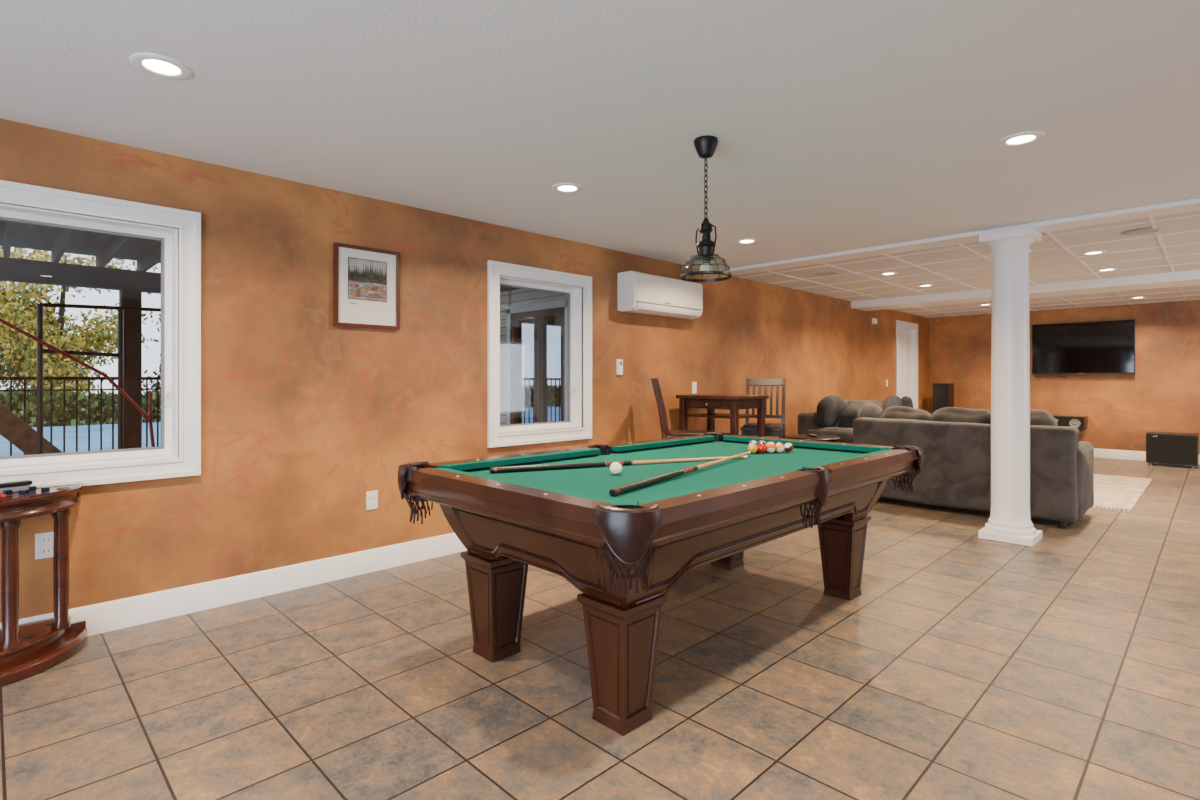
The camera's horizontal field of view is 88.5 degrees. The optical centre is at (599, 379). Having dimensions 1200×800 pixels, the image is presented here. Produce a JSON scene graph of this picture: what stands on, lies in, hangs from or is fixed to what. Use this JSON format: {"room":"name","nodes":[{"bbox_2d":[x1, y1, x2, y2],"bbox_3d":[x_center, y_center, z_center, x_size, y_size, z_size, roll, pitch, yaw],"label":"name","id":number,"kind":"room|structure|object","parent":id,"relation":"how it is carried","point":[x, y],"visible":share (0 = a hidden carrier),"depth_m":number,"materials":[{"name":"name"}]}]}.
{"room":"home game room","nodes":[
{"label":"home game room","id":0,"kind":"room"},
{"bbox_2d":[0,118,928,622],"bbox_3d":[0.843,-0.050,6.460,15.100,2.600,0.160,0,0,-45],"label":"wall","id":1,"kind":"structure","parent":0,"point":[303,415],"depth_m":3.84,"materials":[{"name":"orange paint"}]},
{"bbox_2d":[35,532,52,559],"bbox_3d":[-2.614,0.780,2.907,0.076,0.120,0.011,0,0,-45],"label":"wall outlet","id":2,"kind":"object","parent":1,"relation":"attached to","point":[43,541],"visible":0.94,"depth_m":2.90,"materials":[{"name":"white plastic"}]},
{"bbox_2d":[0,180,200,487],"bbox_3d":[-2.788,-0.195,2.834,1.595,1.418,0.190,0,0,-45],"label":"window","id":3,"kind":"structure","parent":1,"relation":"in","point":[179,453],"depth_m":3.22,"materials":[{"name":"white paint"}]},
{"bbox_2d":[0,533,466,635],"bbox_3d":[0.307,1.177,5.801,13.410,0.145,0.020,0,0,-45],"label":"baseboard","id":4,"kind":"structure","parent":1,"relation":"attached to","point":[113,615],"depth_m":3.49,"materials":[{"name":"white paint"}]},
{"bbox_2d":[333,242,399,329],"bbox_3d":[-1.506,-0.598,3.995,0.432,0.519,0.028,0,0,-45],"label":"framed picture","id":5,"kind":"object","parent":1,"relation":"attached to","point":[366,280],"visible":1,"depth_m":3.98,"materials":[{"name":"white paper"}]},
{"bbox_2d":[366,490,377,509],"bbox_3d":[-1.488,0.785,4.025,0.076,0.120,0.011,0,0,-45],"label":"wall outlet","id":6,"kind":"object","parent":1,"relation":"attached to","point":[371,496],"visible":1,"depth_m":4.02,"materials":[{"name":"white plastic"}]},
{"bbox_2d":[487,260,591,447],"bbox_3d":[-0.516,-0.196,5.090,1.078,1.416,0.190,0,0,-45],"label":"window","id":7,"kind":"structure","parent":1,"relation":"in","point":[578,288],"depth_m":5.13,"materials":[{"name":"white paint"}]},
{"bbox_2d":[616,359,622,374],"bbox_3d":[0.186,-0.117,5.674,0.070,0.145,0.029,0,0,-45],"label":"thermostat","id":8,"kind":"object","parent":1,"relation":"attached to","point":[619,362],"visible":1,"depth_m":5.66,"materials":[{"name":"white plastic"}]},
{"bbox_2d":[618,271,702,318],"bbox_3d":[0.606,-0.806,5.961,1.040,0.363,0.214,0,0,-45],"label":"air conditioner","id":9,"kind":"object","parent":1,"relation":"attached to","point":[638,292],"visible":1,"depth_m":5.78,"materials":[{"name":"white plastic"}]},
{"bbox_2d":[692,382,696,392],"bbox_3d":[0.995,0.080,6.491,0.076,0.120,0.011,0,0,-45],"label":"light switch","id":10,"kind":"object","parent":1,"relation":"attached to","point":[694,384],"visible":1,"depth_m":6.48,"materials":[{"name":"white plastic"}]},
{"bbox_2d":[896,320,917,408],"bbox_3d":[5.381,0.113,10.951,1.040,2.275,0.182,0,0,-45],"label":"door","id":11,"kind":"structure","parent":1,"relation":"in","point":[906,337],"depth_m":11.06,"materials":[{"name":"white paint"}]},
{"bbox_2d":[714,198,1199,276],"bbox_3d":[3.816,-1.173,4.290,0.260,0.035,7.110,0,0,-45],"label":"ceiling beam","id":12,"kind":"structure","parent":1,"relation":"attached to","point":[1189,205],"depth_m":4.99,"materials":[{"name":"white paint"}]},
{"bbox_2d":[851,269,1199,310],"bbox_3d":[6.473,-1.133,6.928,0.550,0.105,7.110,0,0,-45],"label":"beam","id":13,"kind":"structure","parent":1,"relation":"attached to","point":[1189,277],"depth_m":7.52,"materials":[{"name":"white paint"}]},
{"bbox_2d":[500,289,566,424],"bbox_3d":[-0.772,0.010,8.725,0.240,2.680,5.290,0,0,-45],"label":"exterior wall","id":14,"kind":"structure","parent":0,"point":[517,297],"depth_m":9.21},
{"bbox_2d":[507,299,566,423],"bbox_3d":[-0.843,0.095,8.711,0.160,2.350,1.390,0,0,-45],"label":"patio door","id":15,"kind":"structure","parent":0,"point":[536,332],"depth_m":8.66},
{"bbox_2d":[0,457,1199,799],"bbox_3d":[3.404,1.300,3.881,15.420,0.100,7.430,0,0,-45],"label":"floor","id":16,"kind":"structure","parent":0,"point":[964,665],"depth_m":2.47,"materials":[{"name":"tile"}]},
{"bbox_2d":[0,483,86,686],"bbox_3d":[-2.634,0.872,2.567,0.800,0.756,0.404,0,0,-45],"label":"stand","id":17,"kind":"object","parent":16,"relation":"on","point":[27,650],"visible":1,"depth_m":2.67,"materials":[{"name":"red wood"}]},
{"bbox_2d":[0,480,31,497],"bbox_3d":[-2.588,0.479,2.687,0.181,0.044,0.200,0,0,31],"label":"brush","id":18,"kind":"object","parent":17,"relation":"on","point":[15,486],"visible":0.84,"depth_m":2.75,"materials":[{"name":"black plastic"}]},
{"bbox_2d":[3,486,49,495],"bbox_3d":[-2.553,0.488,2.676,0.113,0.025,0.222,0,0,33],"label":"cubes","id":19,"kind":"object","parent":17,"relation":"on","point":[22,492],"visible":0.92,"depth_m":2.68,"materials":[{"name":"blue"}]},
{"bbox_2d":[398,432,922,735],"bbox_3d":[0.471,0.818,3.216,2.579,0.864,1.509,0,0,-45],"label":"pool table","id":20,"kind":"object","parent":16,"relation":"on","point":[624,552],"visible":0.95,"depth_m":2.53,"materials":[{"name":"brown wood"}]},
{"bbox_2d":[610,462,621,474],"bbox_3d":[0.074,0.412,2.870,0.060,0.060,0.060,0,0,-45],"label":"cue ball","id":21,"kind":"object","parent":20,"relation":"on","point":[615,467],"visible":1,"depth_m":2.85,"materials":[{"name":"white plastic"}]},
{"bbox_2d":[490,456,747,472],"bbox_3d":[0.159,0.427,3.195,1.469,0.030,0.030,0,0,-23],"label":"stick","id":22,"kind":"object","parent":20,"relation":"on","point":[505,469],"visible":0.97,"depth_m":3.08,"materials":[{"name":"brown wood"}]},
{"bbox_2d":[609,451,750,495],"bbox_3d":[0.458,0.426,2.951,0.030,0.030,1.492,0,0,34],"label":"stick","id":23,"kind":"object","parent":20,"relation":"on","point":[616,491],"visible":1,"depth_m":2.65,"materials":[{"name":"brown wood"}]},
{"bbox_2d":[748,440,793,453],"bbox_3d":[0.989,0.412,3.765,0.269,0.060,0.301,0,0,-45],"label":"balls","id":24,"kind":"object","parent":20,"relation":"on","point":[754,446],"visible":1,"depth_m":3.71,"materials":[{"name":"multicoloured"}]},
{"bbox_2d":[651,378,705,438],"bbox_3d":[0.717,0.618,5.500,0.504,1.265,0.420,0,0,1],"label":"bar chair","id":25,"kind":"object","parent":16,"relation":"on","point":[665,432],"visible":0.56,"depth_m":5.31,"materials":[{"name":"brown wood"}]},
{"bbox_2d":[676,394,768,436],"bbox_3d":[1.202,0.699,6.070,0.580,1.102,0.700,0,0,-45],"label":"bar table","id":26,"kind":"object","parent":16,"relation":"on","point":[732,402],"visible":0.52,"depth_m":5.94,"materials":[{"name":"brown wood"}]},
{"bbox_2d":[740,379,785,437],"bbox_3d":[1.723,0.618,6.478,0.420,1.265,0.504,0,0,20],"label":"bar chair","id":27,"kind":"object","parent":16,"relation":"on","point":[748,429],"visible":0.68,"depth_m":6.58,"materials":[{"name":"brown wood"}]},
{"bbox_2d":[785,434,840,441],"bbox_3d":[2.307,0.931,6.688,0.570,0.642,0.570,0,0,-45],"label":"end table","id":28,"kind":"object","parent":16,"relation":"on","point":[828,438],"visible":0.37,"depth_m":6.54,"materials":[{"name":"brown wood"}]},
{"bbox_2d":[798,395,912,442],"bbox_3d":[3.676,0.718,8.149,2.726,1.064,0.949,0,0,-45],"label":"sofa","id":29,"kind":"object","parent":16,"relation":"on","point":[835,416],"visible":0.23,"depth_m":7.36,"materials":[{"name":"grey fabric"}]},
{"bbox_2d":[933,383,953,412],"bbox_3d":[6.212,0.655,11.144,0.380,1.190,0.320,0,0,-45],"label":"tower speaker","id":30,"kind":"object","parent":16,"relation":"on","point":[943,393],"visible":0.51,"depth_m":11.02},
{"bbox_2d":[853,406,1093,528],"bbox_3d":[3.597,0.751,6.043,0.969,0.998,1.915,0,0,-45],"label":"sofa","id":31,"kind":"object","parent":16,"relation":"on","point":[955,442],"visible":0.72,"depth_m":5.64,"materials":[{"name":"grey fabric"}]},
{"bbox_2d":[978,226,1041,546],"bbox_3d":[3.241,0.048,4.868,0.360,2.405,0.360,0,0,-45],"label":"support column","id":32,"kind":"structure","parent":16,"relation":"on","point":[1009,521],"depth_m":4.76,"materials":[{"name":"white paint"}]},
{"bbox_2d":[1093,474,1151,510],"bbox_3d":[5.329,1.243,7.477,2.690,0.014,1.900,0,0,-45],"label":"area rug","id":33,"kind":"object","parent":16,"relation":"on","point":[1123,493],"visible":0.16,"depth_m":6.89,"materials":[{"name":"beige fabric"}]},
{"bbox_2d":[1146,431,1198,468],"bbox_3d":[8.356,1.015,8.995,0.464,0.470,0.550,0,0,-45],"label":"subwoofer","id":34,"kind":"object","parent":16,"relation":"on","point":[1161,447],"visible":1,"depth_m":8.83,"materials":[{"name":"black plastic"}]},
{"bbox_2d":[0,0,1199,317],"bbox_3d":[3.404,-1.264,3.881,15.420,0.172,7.430,0,0,-45],"label":"ceiling","id":35,"kind":"structure","parent":0,"point":[838,125],"depth_m":2.75,"materials":[{"name":"white paint"}]},
{"bbox_2d":[129,53,192,79],"bbox_3d":[-1.663,-1.185,2.337,0.196,0.009,0.196,0,0,-45],"label":"recessed light","id":36,"kind":"object","parent":35,"relation":"in","point":[161,66],"visible":1,"depth_m":2.33,"materials":[{"name":"white paint"}]},
{"bbox_2d":[552,183,582,193],"bbox_3d":[-0.202,-1.185,3.816,0.196,0.009,0.196,0,0,-45],"label":"recessed light","id":37,"kind":"object","parent":35,"relation":"in","point":[567,188],"visible":1,"depth_m":3.81,"materials":[{"name":"white paint"}]},
{"bbox_2d":[680,135,731,281],"bbox_3d":[0.525,-0.847,3.054,0.256,0.686,0.256,0,0,-45],"label":"pendant lamp","id":38,"kind":"object","parent":35,"relation":"hanging from","point":[705,146],"visible":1,"depth_m":3.03,"materials":[{"name":"black metal"}]},
{"bbox_2d":[735,238,758,243],"bbox_3d":[1.258,-1.185,5.274,0.196,0.009,0.196,0,0,-45],"label":"recessed light","id":39,"kind":"object","parent":35,"relation":"in","point":[747,240],"visible":1,"depth_m":5.26,"materials":[{"name":"white paint"}]},
{"bbox_2d":[814,272,835,275],"bbox_3d":[2.499,-1.176,6.850,0.234,0.006,0.234,0,0,-45],"label":"ceiling speaker","id":40,"kind":"object","parent":35,"relation":"in","point":[823,273],"depth_m":6.86},
{"bbox_2d":[879,272,897,275],"bbox_3d":[3.206,-1.179,6.848,0.196,0.009,0.196,0,0,-45],"label":"recessed light","id":41,"kind":"object","parent":35,"relation":"in","point":[884,273],"visible":1,"depth_m":6.83,"materials":[{"name":"white paint"}]},
{"bbox_2d":[917,284,933,286],"bbox_3d":[4.079,-1.179,7.715,0.196,0.009,0.196,0,0,-45],"label":"recessed light","id":42,"kind":"object","parent":35,"relation":"in","point":[924,285],"visible":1,"depth_m":7.70,"materials":[{"name":"white paint"}]},
{"bbox_2d":[997,131,1044,147],"bbox_3d":[2.078,-1.185,3.042,0.196,0.009,0.196,0,0,-45],"label":"recessed light","id":43,"kind":"object","parent":35,"relation":"in","point":[1029,137],"visible":1,"depth_m":3.03,"materials":[{"name":"white paint"}]},
{"bbox_2d":[1081,250,1106,254],"bbox_3d":[4.588,-1.179,5.726,0.196,0.009,0.196,0,0,-45],"label":"recessed light","id":44,"kind":"object","parent":35,"relation":"in","point":[1099,251],"visible":1,"depth_m":5.71,"materials":[{"name":"white paint"}]},
{"bbox_2d":[1095,268,1118,271],"bbox_3d":[5.435,-1.179,6.604,0.196,0.009,0.196,0,0,-45],"label":"recessed light","id":45,"kind":"object","parent":35,"relation":"in","point":[1105,269],"visible":1,"depth_m":6.59,"materials":[{"name":"white paint"}]},
{"bbox_2d":[1121,228,1159,235],"bbox_3d":[4.295,-1.176,4.899,0.234,0.006,0.234,0,0,-45],"label":"ceiling speaker","id":46,"kind":"object","parent":35,"relation":"in","point":[1148,230],"depth_m":4.88},
{"bbox_2d":[929,300,1199,454],"bbox_3d":[8.818,-0.050,9.257,0.160,2.600,7.430,0,0,-45],"label":"wall","id":47,"kind":"structure","parent":0,"point":[1162,394],"depth_m":9.81,"materials":[{"name":"orange paint"}]},
{"bbox_2d":[1052,415,1086,440],"bbox_3d":[7.548,0.795,10.152,0.378,0.410,0.730,0,0,-45],"label":"speaker","id":48,"kind":"object","parent":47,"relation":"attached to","point":[1080,422],"visible":0.41,"depth_m":9.89},
{"bbox_2d":[1032,319,1134,377],"bbox_3d":[7.854,-0.490,10.048,0.092,0.899,1.330,0,0,-45],"label":"television","id":49,"kind":"object","parent":47,"relation":"attached to","point":[1096,347],"visible":1,"depth_m":9.98,"materials":[{"name":"black plastic"}]},
{"bbox_2d":[1094,448,1199,464],"bbox_3d":[8.754,1.177,9.194,0.020,0.145,7.110,0,0,-45],"label":"baseboard","id":50,"kind":"structure","parent":47,"relation":"attached to","point":[1098,453],"depth_m":9.72,"materials":[{"name":"white paint"}]},
{"label":"outside","id":51,"kind":"structure","parent":0,"visible":0},
{"bbox_2d":[12,401,160,425],"bbox_3d":[-19.004,1.485,33.329,100.000,0.230,65.920,0,0,-45],"label":"lawn","id":52,"kind":"structure","parent":51,"point":[21,411],"depth_m":21.36,"materials":[{"name":"green plant"}]},
{"bbox_2d":[0,281,39,306],"bbox_3d":[-20.020,-1.643,18.296,5.431,6.042,5.528,0,0,17],"label":"autumn tree","id":53,"kind":"object","parent":52,"relation":"on","point":[13,288],"visible":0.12,"depth_m":18.61,"materials":[{"name":"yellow plant"}]},
{"bbox_2d":[0,320,115,412],"bbox_3d":[-21.431,-0.522,23.681,4.729,3.854,4.862,0,0,41],"label":"autumn tree","id":54,"kind":"object","parent":52,"relation":"on","point":[8,362],"visible":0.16,"depth_m":22.97,"materials":[{"name":"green plant"}]},
{"bbox_2d":[0,246,153,424],"bbox_3d":[-16.652,-1.635,18.721,4.234,6.034,4.890,0,0,36],"label":"autumn tree","id":55,"kind":"object","parent":52,"relation":"on","point":[24,317],"visible":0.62,"depth_m":18.18,"materials":[{"name":"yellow plant"}]},
{"bbox_2d":[0,386,160,426],"bbox_3d":[-14.229,0.773,15.750,30.092,1.339,1.196,0,0,-45],"label":"hedge","id":56,"kind":"object","parent":52,"relation":"on","point":[57,397],"visible":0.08,"depth_m":15.91,"materials":[{"name":"green plant"}]},
{"bbox_2d":[0,422,160,456],"bbox_3d":[-10.741,1.245,12.235,14.000,0.230,7.500,0,0,-45],"label":"pool cover","id":57,"kind":"object","parent":52,"relation":"on","point":[57,431],"visible":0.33,"depth_m":11.90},
{"bbox_2d":[142,266,160,405],"bbox_3d":[-13.059,-1.646,19.837,3.847,6.040,3.155,0,0,-39],"label":"evergreen tree","id":58,"kind":"object","parent":52,"relation":"on","point":[155,267],"visible":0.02,"depth_m":19.53,"materials":[{"name":"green plant"}]},
{"bbox_3d":[-3.540,1.320,6.403,14.000,0.100,5.925,0,0,-45],"label":"patio slab","id":59,"kind":"object","parent":52,"relation":"on","visible":0},
{"bbox_2d":[0,403,62,454],"bbox_3d":[-6.106,0.700,6.620,1.455,1.573,0.090,0,0,-45],"label":"stair stringer","id":60,"kind":"object","parent":59,"relation":"on","point":[14,429],"visible":0.44,"depth_m":6.54,"materials":[{"name":"brown wood"}]},
{"bbox_2d":[0,303,160,453],"bbox_3d":[-5.874,-0.047,6.116,2.718,2.637,0.093,0,0,-45],"label":"frame","id":61,"kind":"object","parent":59,"relation":"on","point":[39,338],"visible":0.71,"depth_m":6.53,"materials":[{"name":"black metal"}]},
{"bbox_2d":[0,376,160,455],"bbox_3d":[-5.794,0.610,7.973,13.013,1.320,0.060,0,0,-45],"label":"metal railing","id":62,"kind":"object","parent":59,"relation":"on","point":[10,378],"visible":0.1,"depth_m":7.44,"materials":[{"name":"black metal"}]},
{"bbox_2d":[0,220,520,448],"bbox_3d":[-3.647,-0.160,6.156,13.500,2.860,5.725,0,0,-45],"label":"deck overhead","id":63,"kind":"object","parent":59,"relation":"on","point":[130,284],"visible":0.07,"depth_m":7.22,"materials":[{"name":"brown wood"}]}
]}

